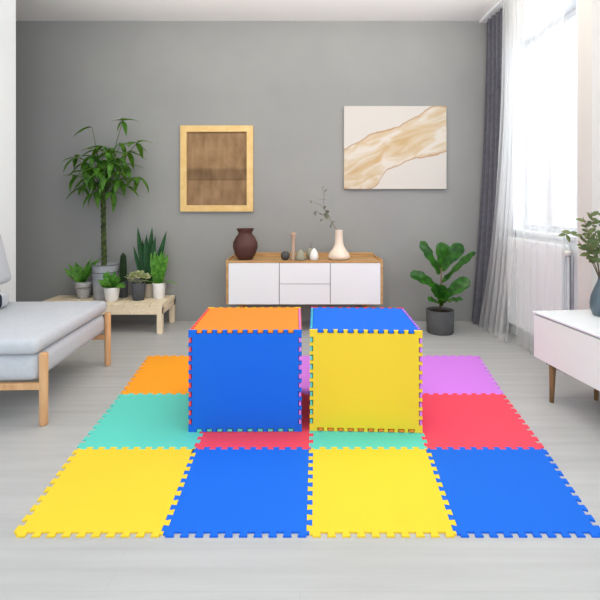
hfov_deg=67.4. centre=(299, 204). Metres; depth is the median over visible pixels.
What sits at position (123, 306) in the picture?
bench
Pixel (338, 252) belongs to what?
bottle vase
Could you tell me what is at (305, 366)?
mat
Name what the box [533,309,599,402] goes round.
media console
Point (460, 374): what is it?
mat
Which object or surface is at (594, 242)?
branch
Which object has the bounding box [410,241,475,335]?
fiddle leaf fig
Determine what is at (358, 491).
mat
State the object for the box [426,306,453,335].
pot
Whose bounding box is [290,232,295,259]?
candlestick
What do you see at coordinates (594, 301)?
glass vase
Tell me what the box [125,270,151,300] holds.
succulent
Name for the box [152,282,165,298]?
pot
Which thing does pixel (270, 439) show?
mat
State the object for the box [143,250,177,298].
fern
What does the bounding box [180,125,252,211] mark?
framed picture
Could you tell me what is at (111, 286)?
leafy plant
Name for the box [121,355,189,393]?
mat
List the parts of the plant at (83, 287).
pot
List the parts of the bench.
leg, leg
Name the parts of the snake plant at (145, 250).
pot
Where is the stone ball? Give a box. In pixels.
[281,251,289,259]
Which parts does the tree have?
pot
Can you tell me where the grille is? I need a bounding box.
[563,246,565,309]
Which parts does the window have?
sill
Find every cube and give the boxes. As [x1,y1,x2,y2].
[188,307,301,431]
[310,307,422,432]
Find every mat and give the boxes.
[14,447,195,537]
[77,393,202,448]
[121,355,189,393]
[161,447,312,537]
[194,393,312,448]
[298,355,309,393]
[307,447,456,537]
[309,426,426,448]
[421,355,503,393]
[421,393,543,448]
[426,447,599,537]
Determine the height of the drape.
2.812 m
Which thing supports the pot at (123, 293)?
attached to the cactus
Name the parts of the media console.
leg, leg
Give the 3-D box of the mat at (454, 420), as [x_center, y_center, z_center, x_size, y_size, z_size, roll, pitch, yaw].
[0.873,1.097,2.315,0.616,0.007,0.601,0,0,0]
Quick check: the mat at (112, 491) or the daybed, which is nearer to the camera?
the mat at (112, 491)
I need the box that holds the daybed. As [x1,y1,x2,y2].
[0,301,110,425]
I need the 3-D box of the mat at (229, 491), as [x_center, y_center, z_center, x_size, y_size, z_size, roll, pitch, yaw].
[-0.211,1.097,1.761,0.537,0.007,0.546,0,0,0]
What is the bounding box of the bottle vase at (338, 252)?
[328,230,349,259]
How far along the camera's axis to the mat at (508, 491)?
1.69 m
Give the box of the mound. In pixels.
[295,249,305,260]
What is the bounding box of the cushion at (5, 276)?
[0,235,10,283]
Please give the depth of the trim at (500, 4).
3.97 m
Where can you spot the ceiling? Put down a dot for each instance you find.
(26, 10)
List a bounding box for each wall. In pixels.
[0,0,15,301]
[16,21,486,320]
[504,0,577,344]
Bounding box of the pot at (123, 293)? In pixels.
[119,280,128,297]
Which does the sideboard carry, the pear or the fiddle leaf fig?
the pear
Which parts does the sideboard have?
door, rail, drawer, drawer, door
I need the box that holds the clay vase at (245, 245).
[233,228,257,259]
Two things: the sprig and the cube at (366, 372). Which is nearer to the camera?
the cube at (366, 372)
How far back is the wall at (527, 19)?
3.86 m
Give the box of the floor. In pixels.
[0,321,599,599]
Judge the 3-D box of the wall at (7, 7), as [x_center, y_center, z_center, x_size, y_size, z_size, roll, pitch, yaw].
[-2.285,-0.323,1.450,0.150,2.845,4.100,0,0,0]
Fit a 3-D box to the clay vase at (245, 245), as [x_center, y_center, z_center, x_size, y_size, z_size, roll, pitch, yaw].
[-0.482,0.343,3.965,0.219,0.272,0.219,0,0,0]
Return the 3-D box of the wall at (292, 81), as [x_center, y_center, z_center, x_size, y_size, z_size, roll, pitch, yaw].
[-0.650,-0.323,4.327,5.500,2.845,0.120,0,0,0]
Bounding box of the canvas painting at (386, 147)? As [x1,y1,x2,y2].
[344,106,445,188]
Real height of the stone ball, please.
0.077 m
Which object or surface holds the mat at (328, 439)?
on the floor
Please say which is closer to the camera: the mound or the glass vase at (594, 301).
the glass vase at (594, 301)
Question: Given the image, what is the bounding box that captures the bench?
[42,295,174,333]
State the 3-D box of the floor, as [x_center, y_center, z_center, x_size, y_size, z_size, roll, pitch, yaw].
[-0.650,1.125,1.925,5.500,0.050,5.050,0,0,0]
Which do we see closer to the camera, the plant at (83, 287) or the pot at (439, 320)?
the pot at (439, 320)
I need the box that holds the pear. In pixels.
[310,248,317,259]
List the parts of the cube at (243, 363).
panel, panel, panel, panel, panel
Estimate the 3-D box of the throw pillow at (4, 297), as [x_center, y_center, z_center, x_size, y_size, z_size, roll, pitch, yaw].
[-1.925,0.606,2.740,0.103,0.107,0.380,0,0,-2]
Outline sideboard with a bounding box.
[226,252,382,307]
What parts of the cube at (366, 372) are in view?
panel, panel, panel, panel, panel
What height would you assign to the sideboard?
0.655 m
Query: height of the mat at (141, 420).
0.007 m
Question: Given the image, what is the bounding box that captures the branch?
[558,211,599,277]
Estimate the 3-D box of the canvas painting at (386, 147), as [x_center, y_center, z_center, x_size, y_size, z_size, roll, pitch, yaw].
[0.897,-0.541,4.250,0.965,0.782,0.030,0,0,0]
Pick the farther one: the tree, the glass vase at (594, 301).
the tree
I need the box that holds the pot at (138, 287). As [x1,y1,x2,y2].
[131,281,145,300]
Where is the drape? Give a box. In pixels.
[472,5,507,331]
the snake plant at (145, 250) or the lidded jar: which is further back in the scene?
the snake plant at (145, 250)
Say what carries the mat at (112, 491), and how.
on the floor
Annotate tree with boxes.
[61,118,151,299]
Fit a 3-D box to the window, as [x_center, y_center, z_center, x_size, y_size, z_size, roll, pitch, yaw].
[1.911,-0.570,3.420,0.198,1.620,0.890,0,0,0]
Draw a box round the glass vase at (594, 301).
[589,272,599,316]
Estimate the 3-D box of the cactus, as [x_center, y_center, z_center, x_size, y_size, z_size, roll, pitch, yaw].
[-1.631,0.641,4.150,0.092,0.417,0.092,0,0,0]
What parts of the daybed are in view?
rail, leg, mattress, rail, leg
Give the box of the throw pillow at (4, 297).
[0,291,8,308]
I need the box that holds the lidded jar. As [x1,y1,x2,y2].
[306,242,311,258]
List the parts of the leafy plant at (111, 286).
pot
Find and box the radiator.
[507,237,573,335]
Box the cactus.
[119,252,128,297]
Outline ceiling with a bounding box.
[16,0,509,20]
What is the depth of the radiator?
3.33 m
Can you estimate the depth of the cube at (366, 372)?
2.17 m
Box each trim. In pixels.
[479,0,513,22]
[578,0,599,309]
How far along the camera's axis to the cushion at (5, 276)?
3.00 m
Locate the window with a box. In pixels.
[511,8,576,240]
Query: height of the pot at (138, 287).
0.156 m
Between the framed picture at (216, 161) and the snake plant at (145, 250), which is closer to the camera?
the snake plant at (145, 250)
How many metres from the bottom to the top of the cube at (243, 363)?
0.490 m
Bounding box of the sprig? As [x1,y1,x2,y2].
[309,187,336,229]
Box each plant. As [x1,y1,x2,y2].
[63,258,100,298]
[98,270,125,301]
[133,228,166,297]

